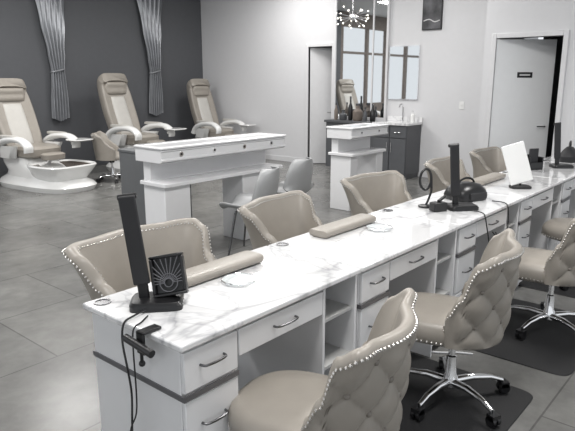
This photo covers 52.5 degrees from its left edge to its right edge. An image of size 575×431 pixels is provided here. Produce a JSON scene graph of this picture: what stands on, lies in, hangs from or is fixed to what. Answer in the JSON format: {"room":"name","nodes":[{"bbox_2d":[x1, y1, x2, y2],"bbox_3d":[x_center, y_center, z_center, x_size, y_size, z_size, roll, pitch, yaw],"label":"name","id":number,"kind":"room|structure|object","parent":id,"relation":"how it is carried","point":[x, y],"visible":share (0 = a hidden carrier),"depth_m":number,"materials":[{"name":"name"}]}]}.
{"room":"salon","nodes":[
{"label":"salon","id":0,"kind":"room"},
{"bbox_2d":[0,0,202,170],"bbox_3d":[-3.601,-2.711,10.996,0.120,3.500,5.450,11,17,39],"label":"wall","id":1,"kind":"structure","parent":0,"point":[102,36],"depth_m":10.95,"materials":[{"name":"paint"}]},
{"bbox_2d":[0,160,108,176],"bbox_3d":[-3.595,-1.033,11.287,0.015,0.100,5.310,11,17,39],"label":"baseboard","id":2,"kind":"structure","parent":1,"relation":"attached to","point":[98,162],"depth_m":11.20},
{"bbox_2d":[0,159,574,430],"bbox_3d":[-0.006,0.346,5.799,13.200,0.100,14.500,11,17,39],"label":"floor","id":3,"kind":"structure","parent":0,"point":[49,382],"depth_m":4.17,"materials":[{"name":"tile"}]},
{"bbox_2d":[0,78,96,193],"bbox_3d":[-3.711,-1.259,8.885,1.787,1.628,1.075,8,15,31],"label":"chair","id":4,"kind":"object","parent":3,"relation":"on","point":[33,164],"visible":1,"depth_m":8.82,"materials":[{"name":"beige leather"}]},
{"bbox_2d":[27,159,96,181],"bbox_3d":[-3.377,-0.645,8.758,0.806,0.281,0.851,8,15,31],"label":"basin","id":5,"kind":"object","parent":4,"relation":"in","point":[64,170],"depth_m":8.60,"materials":[{"name":"white ceramic"}]},
{"bbox_2d":[66,138,92,144],"bbox_3d":[-3.232,-1.136,9.042,0.387,0.107,0.372,11,17,39],"label":"tray","id":6,"kind":"object","parent":4,"relation":"on","point":[74,141],"depth_m":9.02,"materials":[{"name":"white plastic"}]},
{"bbox_2d":[91,131,120,182],"bbox_3d":[-2.841,-0.950,9.405,0.596,0.790,0.612,-2,13,-10],"label":"stool","id":7,"kind":"object","parent":3,"relation":"on","point":[104,148],"visible":0.91,"depth_m":9.19,"materials":[{"name":"beige leather"}]},
{"bbox_2d":[62,218,216,300],"bbox_3d":[-0.643,0.507,3.083,0.727,0.815,0.878,11,17,39],"label":"chair","id":8,"kind":"object","parent":3,"relation":"on","point":[101,262],"visible":0.32,"depth_m":3.14,"materials":[{"name":"beige leather"}]},
{"bbox_2d":[97,73,186,172],"bbox_3d":[-2.500,-1.648,10.350,1.756,1.722,1.056,8,15,31],"label":"chair","id":9,"kind":"object","parent":3,"relation":"on","point":[118,108],"visible":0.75,"depth_m":10.41,"materials":[{"name":"beige leather"}]},
{"bbox_2d":[164,127,186,133],"bbox_3d":[-2.030,-1.516,10.507,0.380,0.113,0.365,11,17,39],"label":"tray","id":10,"kind":"object","parent":9,"relation":"on","point":[171,130],"depth_m":10.45,"materials":[{"name":"white plastic"}]},
{"bbox_2d":[117,147,191,224],"bbox_3d":[-1.345,-0.226,5.994,0.522,0.925,0.520,11,17,39],"label":"base cabinet","id":11,"kind":"object","parent":3,"relation":"on","point":[131,170],"visible":0.17,"depth_m":5.79,"materials":[{"name":"grey laminate"}]},
{"bbox_2d":[133,132,285,239],"bbox_3d":[-0.690,-0.234,5.772,0.420,1.042,1.650,11,17,39],"label":"station","id":12,"kind":"object","parent":3,"relation":"on","point":[170,167],"visible":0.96,"depth_m":5.44,"materials":[{"name":"white paint"}]},
{"bbox_2d":[187,79,255,138],"bbox_3d":[-1.280,-1.964,11.917,1.692,1.628,0.941,11,17,39],"label":"chair","id":13,"kind":"object","parent":3,"relation":"on","point":[201,103],"visible":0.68,"depth_m":12.05,"materials":[{"name":"beige leather"}]},
{"bbox_2d":[239,124,255,128],"bbox_3d":[-0.836,-1.821,11.987,0.359,0.107,0.314,11,17,39],"label":"tray","id":14,"kind":"object","parent":13,"relation":"on","point":[243,126],"depth_m":11.94,"materials":[{"name":"white plastic"}]},
{"bbox_2d":[83,246,360,430],"bbox_3d":[-0.221,0.660,2.541,0.609,0.764,1.060,11,17,39],"label":"table","id":15,"kind":"object","parent":3,"relation":"on","point":[299,313],"visible":0.84,"depth_m":2.22,"materials":[{"name":"white stone"}]},
{"bbox_2d":[121,309,145,430],"bbox_3d":[-0.544,0.764,2.080,0.076,0.788,0.322,-1,13,-5],"label":"power cord","id":16,"kind":"object","parent":15,"relation":"hanging from","point":[136,314],"visible":0.96,"depth_m":2.07,"materials":[{"name":"black plastic"}]},
{"bbox_2d":[130,315,147,430],"bbox_3d":[-0.593,0.753,2.126,0.176,0.774,0.148,0,13,1],"label":"power cord","id":17,"kind":"object","parent":15,"relation":"hanging from","point":[136,325],"visible":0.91,"depth_m":2.02,"materials":[{"name":"black plastic"}]},
{"bbox_2d":[122,324,161,366],"bbox_3d":[-0.477,0.453,1.992,0.144,0.129,0.109,11,17,39],"label":"holder","id":18,"kind":"object","parent":15,"relation":"attached to","point":[138,343],"visible":1,"depth_m":1.97,"materials":[{"name":"black plastic"}]},
{"bbox_2d":[117,192,183,312],"bbox_3d":[-0.510,0.128,2.182,0.222,0.442,0.150,-2,13,-8],"label":"lamp","id":19,"kind":"object","parent":15,"relation":"on","point":[144,299],"visible":0.92,"depth_m":2.16,"materials":[{"name":"black plastic"}]},
{"bbox_2d":[148,252,188,297],"bbox_3d":[-0.456,0.228,2.232,0.152,0.177,0.084,0,13,-2],"label":"fan","id":20,"kind":"object","parent":19,"relation":"attached to","point":[167,271],"visible":1,"depth_m":2.22,"materials":[{"name":"black plastic"}]},
{"bbox_2d":[152,256,182,291],"bbox_3d":[-0.457,0.223,2.215,0.120,0.130,0.044,0,13,-2],"label":"grille","id":21,"kind":"object","parent":20,"relation":"attached to","point":[167,273],"depth_m":2.23,"materials":[{"name":"black metal"}]},
{"bbox_2d":[186,251,263,286],"bbox_3d":[-0.321,0.236,2.592,0.128,0.043,0.510,11,17,39],"label":"cushion","id":22,"kind":"object","parent":15,"relation":"on","point":[197,274],"visible":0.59,"depth_m":2.58,"materials":[{"name":"beige leather"}]},
{"bbox_2d":[221,273,257,286],"bbox_3d":[-0.205,0.276,2.487,0.155,0.016,0.155,11,17,39],"label":"glass dish","id":23,"kind":"object","parent":15,"relation":"on","point":[233,279],"visible":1,"depth_m":2.50,"materials":[{"name":"clear glass"}]},
{"bbox_2d":[237,275,356,390],"bbox_3d":[0.034,0.607,2.833,0.535,0.735,0.262,11,17,39],"label":"open shelf","id":24,"kind":"object","parent":15,"relation":"attached to","point":[313,346],"depth_m":2.72,"materials":[{"name":"white paint"}]},
{"bbox_2d":[324,343,349,370],"bbox_3d":[0.035,0.636,2.840,0.504,0.015,0.230,11,17,39],"label":"shelf","id":25,"kind":"object","parent":15,"relation":"attached to","point":[332,350],"depth_m":2.77,"materials":[{"name":"white wood"}]},
{"bbox_2d":[325,298,351,322],"bbox_3d":[0.035,0.412,2.788,0.504,0.015,0.230,11,17,39],"label":"shelf","id":26,"kind":"object","parent":15,"relation":"attached to","point":[334,307],"depth_m":2.70,"materials":[{"name":"white wood"}]},
{"bbox_2d":[219,166,279,255],"bbox_3d":[-0.328,-0.047,5.446,0.513,0.827,0.533,4,14,18],"label":"shell chair","id":27,"kind":"object","parent":3,"relation":"on","point":[267,183],"visible":0.52,"depth_m":5.25,"materials":[{"name":"grey plastic"}]},
{"bbox_2d":[237,190,322,249],"bbox_3d":[0.040,0.307,3.944,0.768,0.815,0.667,-12,18,-42],"label":"chair","id":28,"kind":"object","parent":3,"relation":"on","point":[270,219],"visible":0.45,"depth_m":4.12,"materials":[{"name":"beige leather"}]},
{"bbox_2d":[277,157,313,193],"bbox_3d":[0.010,-0.200,6.105,0.513,0.827,0.533,8,15,31],"label":"shell chair","id":29,"kind":"object","parent":3,"relation":"on","point":[299,174],"visible":0.54,"depth_m":5.84,"materials":[{"name":"plastic"}]},
{"bbox_2d":[227,288,418,430],"bbox_3d":[0.115,0.716,2.099,0.668,0.855,0.636,6,15,25],"label":"chair","id":30,"kind":"object","parent":3,"relation":"on","point":[364,388],"visible":1,"depth_m":1.87,"materials":[{"name":"beige leather"}]},
{"bbox_2d":[326,123,389,210],"bbox_3d":[0.904,-0.644,7.534,0.420,1.042,0.870,11,17,39],"label":"station","id":31,"kind":"object","parent":3,"relation":"on","point":[352,154],"visible":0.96,"depth_m":7.33,"materials":[{"name":"white paint"}]},
{"bbox_2d":[268,211,459,356],"bbox_3d":[0.470,0.474,3.337,0.609,0.764,1.060,11,17,39],"label":"table","id":32,"kind":"object","parent":3,"relation":"on","point":[418,254],"visible":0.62,"depth_m":3.11,"materials":[{"name":"stone"}]},
{"bbox_2d":[309,213,375,237],"bbox_3d":[0.329,0.055,3.370,0.128,0.043,0.510,11,17,39],"label":"cushion","id":33,"kind":"object","parent":32,"relation":"on","point":[352,222],"visible":1,"depth_m":3.30,"materials":[{"name":"beige leather"}]},
{"bbox_2d":[366,224,392,231],"bbox_3d":[0.528,0.072,3.362,0.155,0.016,0.155,11,17,39],"label":"glass dish","id":34,"kind":"object","parent":32,"relation":"on","point":[372,227],"visible":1,"depth_m":3.37,"materials":[{"name":"clear glass"}]},
{"bbox_2d":[386,230,456,356],"bbox_3d":[0.725,0.421,3.629,0.535,0.735,0.262,11,17,39],"label":"open shelf","id":35,"kind":"object","parent":32,"relation":"attached to","point":[436,276],"depth_m":3.49,"materials":[{"name":"white paint"}]},
{"bbox_2d":[435,288,449,294],"bbox_3d":[0.725,0.451,3.636,0.504,0.015,0.230,11,17,39],"label":"shelf","id":36,"kind":"object","parent":32,"relation":"attached to","point":[445,291],"depth_m":3.56,"materials":[{"name":"white wood"}]},
{"bbox_2d":[437,252,451,264],"bbox_3d":[0.725,0.227,3.584,0.504,0.015,0.230,11,17,39],"label":"shelf","id":37,"kind":"object","parent":32,"relation":"attached to","point":[442,256],"depth_m":3.49,"materials":[{"name":"white wood"}]},
{"bbox_2d":[340,170,412,215],"bbox_3d":[0.813,0.083,4.911,0.768,0.815,0.667,-7,15,-28],"label":"chair","id":38,"kind":"object","parent":3,"relation":"on","point":[366,193],"visible":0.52,"depth_m":5.09,"materials":[{"name":"beige leather"}]},
{"bbox_2d":[372,104,422,179],"bbox_3d":[1.825,-1.252,9.768,0.660,1.215,0.516,11,17,39],"label":"cabinet","id":39,"kind":"object","parent":3,"relation":"on","point":[401,143],"visible":0.87,"depth_m":9.59,"materials":[{"name":"grey wood"}]},
{"bbox_2d":[372,120,421,125],"bbox_3d":[1.827,-1.539,9.704,0.660,0.038,0.510,11,17,39],"label":"countertop","id":40,"kind":"structure","parent":39,"relation":"on","point":[409,123],"depth_m":9.50,"materials":[{"name":"white stone"}]},
{"bbox_2d":[384,121,407,122],"bbox_3d":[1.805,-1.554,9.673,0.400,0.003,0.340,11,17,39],"label":"basin","id":41,"kind":"object","parent":40,"relation":"in","point":[384,121],"depth_m":9.58,"materials":[{"name":"white ceramic"}]},
{"bbox_2d":[399,104,403,120],"bbox_3d":[1.903,-1.721,9.754,0.024,0.295,0.163,11,17,39],"label":"faucet","id":42,"kind":"object","parent":40,"relation":"on","point":[402,118],"depth_m":9.80,"materials":[{"name":"silver metal"}]},
{"bbox_2d":[410,110,414,122],"bbox_3d":[2.058,-1.627,9.567,0.070,0.195,0.076,11,17,39],"label":"soap dispenser","id":43,"kind":"object","parent":40,"relation":"on","point":[412,120],"visible":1,"depth_m":9.55,"materials":[{"name":"white plastic"}]},
{"bbox_2d":[423,156,470,192],"bbox_3d":[1.702,-0.146,5.894,0.768,0.815,0.667,-10,17,-38],"label":"chair","id":44,"kind":"object","parent":3,"relation":"on","point":[439,167],"visible":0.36,"depth_m":5.98,"materials":[{"name":"beige leather"}]},
{"bbox_2d":[377,189,521,296],"bbox_3d":[1.161,0.289,4.133,0.609,0.764,1.060,11,17,39],"label":"table","id":45,"kind":"object","parent":3,"relation":"on","point":[472,238],"visible":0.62,"depth_m":3.82,"materials":[{"name":"stone"}]},
{"bbox_2d":[418,168,432,208],"bbox_3d":[0.938,-0.189,3.927,0.099,0.269,0.099,9,16,34],"label":"lamp","id":46,"kind":"object","parent":45,"relation":"on","point":[426,205],"visible":0.96,"depth_m":3.92,"materials":[{"name":"black plastic"}]},
{"bbox_2d":[429,195,446,211],"bbox_3d":[0.998,-0.079,3.829,0.115,0.100,0.070,-5,14,-19],"label":"drill","id":47,"kind":"object","parent":45,"relation":"on","point":[439,205],"visible":1,"depth_m":3.81,"materials":[{"name":"black plastic"}]},
{"bbox_2d":[447,143,478,211],"bbox_3d":[1.153,-0.259,3.848,0.222,0.442,0.150,-2,13,-10],"label":"lamp","id":48,"kind":"object","parent":45,"relation":"on","point":[455,206],"visible":0.93,"depth_m":3.82,"materials":[{"name":"black plastic"}]},
{"bbox_2d":[444,177,487,201],"bbox_3d":[1.298,-0.202,4.230,0.300,0.158,0.255,-7,15,-29],"label":"lamp","id":49,"kind":"object","parent":45,"relation":"on","point":[472,191],"visible":0.81,"depth_m":4.14,"materials":[{"name":"black plastic"}]},
{"bbox_2d":[471,210,496,241],"bbox_3d":[1.315,0.104,3.815,0.202,0.278,0.116,-4,14,-15],"label":"power cord","id":50,"kind":"object","parent":45,"relation":"hanging from","point":[471,210],"visible":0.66,"depth_m":3.75,"materials":[{"name":"black plastic"}]},
{"bbox_2d":[472,202,519,268],"bbox_3d":[1.415,0.236,4.425,0.535,0.735,0.262,11,17,39],"label":"open shelf","id":51,"kind":"object","parent":45,"relation":"attached to","point":[481,242],"depth_m":4.26,"materials":[{"name":"white paint"}]},
{"bbox_2d":[492,200,508,234],"bbox_3d":[1.469,0.054,4.024,0.115,0.278,0.248,4,14,16],"label":"power cord","id":52,"kind":"object","parent":45,"relation":"hanging from","point":[492,200],"visible":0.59,"depth_m":4.03,"materials":[{"name":"black plastic"}]},
{"bbox_2d":[506,221,514,228],"bbox_3d":[1.416,0.042,4.380,0.504,0.015,0.230,11,17,39],"label":"shelf","id":53,"kind":"object","parent":45,"relation":"attached to","point":[511,223],"depth_m":4.29,"materials":[{"name":"white wood"}]},
{"bbox_2d":[399,353,532,430],"bbox_3d":[0.724,0.933,3.037,0.880,0.006,0.750,11,17,39],"label":"chair mat","id":54,"kind":"object","parent":3,"relation":"on","point":[448,409],"visible":0.35,"depth_m":2.95,"materials":[{"name":"black plastic"}]},
{"bbox_2d":[409,228,524,427],"bbox_3d":[0.802,0.514,2.935,0.668,0.855,0.636,6,15,25],"label":"chair","id":55,"kind":"object","parent":54,"relation":"on","point":[477,319],"visible":0.91,"depth_m":2.72,"materials":[{"name":"beige leather"}]},
{"bbox_2d":[432,351,472,354],"bbox_3d":[0.895,0.817,3.524,0.433,0.012,0.059,4,14,18],"label":"lever","id":56,"kind":"object","parent":55,"relation":"attached to","point":[432,351],"visible":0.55,"depth_m":3.49,"materials":[{"name":"metal"}]},
{"bbox_2d":[469,146,506,178],"bbox_3d":[2.428,-0.349,6.766,0.768,0.815,0.667,-9,16,-34],"label":"chair","id":57,"kind":"object","parent":3,"relation":"on","point":[488,160],"visible":0.39,"depth_m":6.95,"materials":[{"name":"beige leather"}]},
{"bbox_2d":[482,173,564,286],"bbox_3d":[1.851,0.104,4.929,0.609,0.764,1.060,11,17,39],"label":"table","id":58,"kind":"object","parent":3,"relation":"on","point":[539,204],"visible":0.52,"depth_m":4.83,"materials":[{"name":"stone"}]},
{"bbox_2d":[469,172,505,184],"bbox_3d":[1.710,-0.315,4.963,0.128,0.043,0.510,11,17,39],"label":"cushion","id":59,"kind":"object","parent":58,"relation":"on","point":[485,179],"visible":0.87,"depth_m":4.89,"materials":[{"name":"beige leather"}]},
{"bbox_2d":[501,141,532,188],"bbox_3d":[1.816,-0.403,4.613,0.262,0.375,0.120,0,13,0],"label":"lamp","id":60,"kind":"object","parent":58,"relation":"on","point":[516,160],"visible":1,"depth_m":4.60,"materials":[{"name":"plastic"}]},
{"bbox_2d":[528,183,562,250],"bbox_3d":[2.106,0.051,5.221,0.535,0.735,0.262,11,17,39],"label":"open shelf","id":61,"kind":"object","parent":58,"relation":"attached to","point":[549,210],"depth_m":5.03,"materials":[{"name":"white paint"}]},
{"bbox_2d":[474,298,574,375],"bbox_3d":[1.506,0.738,3.878,0.960,0.006,1.020,11,17,39],"label":"chair mat","id":62,"kind":"object","parent":3,"relation":"on","point":[548,346],"visible":0.38,"depth_m":3.59,"materials":[{"name":"black plastic"}]},
{"bbox_2d":[511,218,574,339],"bbox_3d":[1.684,0.319,3.773,0.667,0.855,0.636,9,16,35],"label":"chair","id":63,"kind":"object","parent":62,"relation":"on","point":[554,268],"visible":0.91,"depth_m":3.62,"materials":[{"name":"beige leather"}]},
{"bbox_2d":[499,161,574,245],"bbox_3d":[2.542,-0.081,5.725,0.609,0.764,1.060,11,17,39],"label":"table","id":64,"kind":"object","parent":3,"relation":"on","point":[567,205],"visible":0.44,"depth_m":5.32,"materials":[{"name":"stone"}]},
{"bbox_2d":[527,148,543,169],"bbox_3d":[2.369,-0.546,5.614,0.160,0.200,0.100,-5,14,-19],"label":"desk organizer","id":65,"kind":"object","parent":64,"relation":"on","point":[535,161],"visible":0.65,"depth_m":5.59,"materials":[{"name":"black plastic"}]},
{"bbox_2d":[549,122,573,168],"bbox_3d":[2.689,-0.689,5.697,0.222,0.442,0.150,0,13,0],"label":"lamp","id":66,"kind":"object","parent":64,"relation":"on","point":[557,126],"visible":1,"depth_m":5.67,"materials":[{"name":"black plastic"}]},
{"bbox_2d":[568,189,574,217],"bbox_3d":[2.797,-0.134,6.017,0.535,0.735,0.262,11,17,39],"label":"open shelf","id":67,"kind":"object","parent":64,"relation":"attached to","point":[571,214],"depth_m":5.81,"materials":[{"name":"white paint"}]},
{"bbox_2d":[518,280,574,297],"bbox_3d":[2.294,0.526,4.786,0.960,0.006,0.800,11,17,39],"label":"chair mat","id":68,"kind":"object","parent":3,"relation":"on","point":[570,292],"visible":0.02,"depth_m":4.57,"materials":[{"name":"black plastic"}]},
{"bbox_2d":[541,218,573,290],"bbox_3d":[2.380,0.122,4.619,0.668,0.855,0.636,11,17,39],"label":"chair","id":69,"kind":"object","parent":68,"relation":"on","point":[555,228],"visible":0.62,"depth_m":4.62,"materials":[{"name":"beige leather"}]},
{"bbox_2d":[543,155,574,163],"bbox_3d":[3.233,-0.266,6.521,0.609,0.764,1.060,11,17,39],"label":"table","id":70,"kind":"object","parent":3,"relation":"on","point":[551,158],"visible":0.13,"depth_m":6.25,"materials":[{"name":"stone"}]},
{"bbox_2d":[559,141,574,162],"bbox_3d":[2.994,-0.687,6.182,0.200,0.218,0.330,8,15,29],"label":"handbag","id":71,"kind":"object","parent":70,"relation":"on","point":[568,154],"visible":0.97,"depth_m":6.08,"materials":[{"name":"black leather"}]},
{"bbox_2d":[201,0,487,177],"bbox_3d":[0.784,-2.662,10.785,6.860,3.500,0.120,11,17,39],"label":"wall","id":72,"kind":"structure","parent":0,"point":[254,51],"depth_m":11.04,"materials":[{"name":"white paint"}]},
{"bbox_2d":[265,154,304,161],"bbox_3d":[-0.767,-1.283,12.361,2.910,0.100,0.015,11,17,39],"label":"baseboard","id":73,"kind":"structure","parent":72,"relation":"attached to","point":[270,157],"depth_m":11.83,"materials":[{"name":"paint"}]},
{"bbox_2d":[305,43,333,158],"bbox_3d":[0.649,-2.083,11.033,0.670,2.260,0.165,11,17,39],"label":"trim","id":74,"kind":"structure","parent":72,"relation":"attached to","point":[307,85],"depth_m":11.01,"materials":[{"name":"paint"}]},
{"bbox_2d":[309,48,331,162],"bbox_3d":[0.689,-2.084,11.167,0.520,2.182,0.099,1,13,2],"label":"door","id":75,"kind":"structure","parent":72,"relation":"in","point":[320,58],"depth_m":11.15,"materials":[{"name":"paint"}]},
{"bbox_2d":[324,119,375,166],"bbox_3d":[1.194,-1.273,10.443,1.120,0.850,0.320,11,17,39],"label":"console shelf","id":76,"kind":"object","parent":72,"relation":"attached to","point":[329,122],"visible":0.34,"depth_m":10.55,"materials":[{"name":"grey wood"}]},
{"bbox_2d":[334,103,337,119],"bbox_3d":[0.880,-1.885,10.533,0.070,0.300,0.070,11,17,39],"label":"bottle","id":77,"kind":"object","parent":76,"relation":"on","point":[336,109],"visible":1,"depth_m":10.52,"materials":[{"name":"glass"}]},
{"bbox_2d":[339,110,346,119],"bbox_3d":[0.999,-1.803,10.449,0.140,0.180,0.140,11,17,39],"label":"jar","id":78,"kind":"object","parent":76,"relation":"on","point":[343,116],"visible":0.99,"depth_m":10.40,"materials":[{"name":"glass"}]},
{"bbox_2d":[348,96,352,120],"bbox_3d":[1.117,-1.898,10.324,0.080,0.420,0.080,11,17,39],"label":"bottle","id":79,"kind":"object","parent":76,"relation":"on","point":[350,108],"visible":0.99,"depth_m":10.31,"materials":[{"name":"black glass"}]},
{"bbox_2d":[352,103,362,120],"bbox_3d":[1.235,-1.817,10.241,0.180,0.300,0.180,11,17,39],"label":"vase","id":80,"kind":"object","parent":76,"relation":"on","point":[357,113],"visible":1,"depth_m":10.19,"materials":[{"name":"ceramic"}]},
{"bbox_2d":[363,107,366,120],"bbox_3d":[1.354,-1.765,10.150,0.070,0.240,0.070,11,17,39],"label":"bottle","id":81,"kind":"object","parent":76,"relation":"on","point":[365,112],"visible":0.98,"depth_m":10.13,"materials":[{"name":"glass"}]},
{"bbox_2d":[370,104,375,121],"bbox_3d":[1.472,-1.771,10.046,0.100,0.300,0.100,11,17,39],"label":"bottle","id":82,"kind":"object","parent":76,"relation":"on","point":[372,112],"visible":1,"depth_m":10.02,"materials":[{"name":"black glass"}]},
{"bbox_2d":[333,0,390,120],"bbox_3d":[1.280,-2.902,10.185,1.120,2.440,0.041,11,17,39],"label":"wall mirror","id":83,"kind":"object","parent":72,"relation":"attached to","point":[361,54],"visible":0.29,"depth_m":10.19,"materials":[{"name":"clear glass"}]},
{"bbox_2d":[388,45,420,99],"bbox_3d":[1.944,-2.384,9.744,0.564,0.874,0.022,11,17,39],"label":"mirror","id":84,"kind":"object","parent":72,"relation":"attached to","point":[404,61],"visible":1,"depth_m":9.73,"materials":[{"name":"clear glass"}]},
{"bbox_2d":[388,116,422,121],"bbox_3d":[1.987,-1.639,9.875,0.660,0.080,0.015,11,17,39],"label":"backsplash","id":85,"kind":"structure","parent":72,"relation":"attached to","point":[392,118],"depth_m":9.89,"materials":[{"name":"white stone"}]},
{"bbox_2d":[422,0,443,29],"bbox_3d":[2.297,-3.195,9.238,0.340,0.480,0.039,11,17,39],"label":"wall picture","id":86,"kind":"object","parent":72,"relation":"attached to","point":[432,16],"visible":1,"depth_m":9.23,"materials":[{"name":"black plastic"}]},
{"bbox_2d":[459,101,463,108],"bbox_3d":[2.750,-1.740,9.203,0.080,0.120,0.013,11,17,39],"label":"light switch","id":87,"kind":"object","parent":72,"relation":"attached to","point":[461,104],"visible":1,"depth_m":9.20,"materials":[{"name":"white plastic"}]},
{"bbox_2d":[313,37,537,47],"bbox_3d":[1.929,-2.646,10.716,4.700,3.500,1.250,11,17,39],"label":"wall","id":88,"kind":"structure","parent":0,"point":[536,37],"depth_m":12.12,"materials":[{"name":"paint"}]},
{"bbox_2d":[477,0,574,151],"bbox_3d":[5.314,-1.595,6.196,6.140,3.500,1.230,11,17,39],"label":"wall","id":89,"kind":"structure","parent":0,"point":[503,16],"depth_m":7.17,"materials":[{"name":"white paint"}]},
{"bbox_2d":[489,39,556,157],"bbox_3d":[3.091,-1.244,7.732,0.790,2.102,0.099,-1,13,-3],"label":"door","id":90,"kind":"structure","parent":89,"relation":"in","point":[524,68],"depth_m":7.66,"materials":[{"name":"paint"}]},
{"bbox_2d":[484,30,569,155],"bbox_3d":[3.040,-1.222,7.506,0.930,2.180,0.165,11,17,39],"label":"trim","id":91,"kind":"structure","parent":89,"relation":"attached to","point":[566,33],"depth_m":7.24,"materials":[{"name":"paint"}]},
{"bbox_2d":[543,36,563,157],"bbox_3d":[4.929,-1.800,7.080,4.100,3.500,1.880,11,17,39],"label":"wall","id":92,"kind":"structure","parent":0,"point":[559,38],"depth_m":8.92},
{"bbox_3d":[-0.006,-3.161,4.983,13.200,0.100,14.500,11,17,39],"label":"ceiling","id":93,"kind":"structure","parent":0,"visible":0},
{"bbox_2d":[35,0,69,120],"bbox_3d":[-4.068,-2.951,10.131,0.144,2.600,0.636,10,16,36],"label":"curtain","id":94,"kind":"object","parent":93,"relation":"hanging from","point":[51,12],"visible":1,"depth_m":10.18,"materials":[{"name":"grey fabric"}]},
{"bbox_2d":[137,0,162,115],"bbox_3d":[-2.713,-3.314,11.693,0.144,2.600,0.636,10,16,36],"label":"curtain","id":95,"kind":"object","parent":93,"relation":"hanging from","point":[150,10],"visible":1,"depth_m":11.71,"materials":[{"name":"grey fabric"}]},
{"bbox_2d":[335,0,368,28],"bbox_3d":[0.961,-3.319,8.468,0.484,1.171,0.479,2,13,10],"label":"chandelier","id":96,"kind":"object","parent":93,"relation":"hanging from","point":[352,17],"visible":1,"depth_m":8.54,"materials":[{"name":"silver metal"}]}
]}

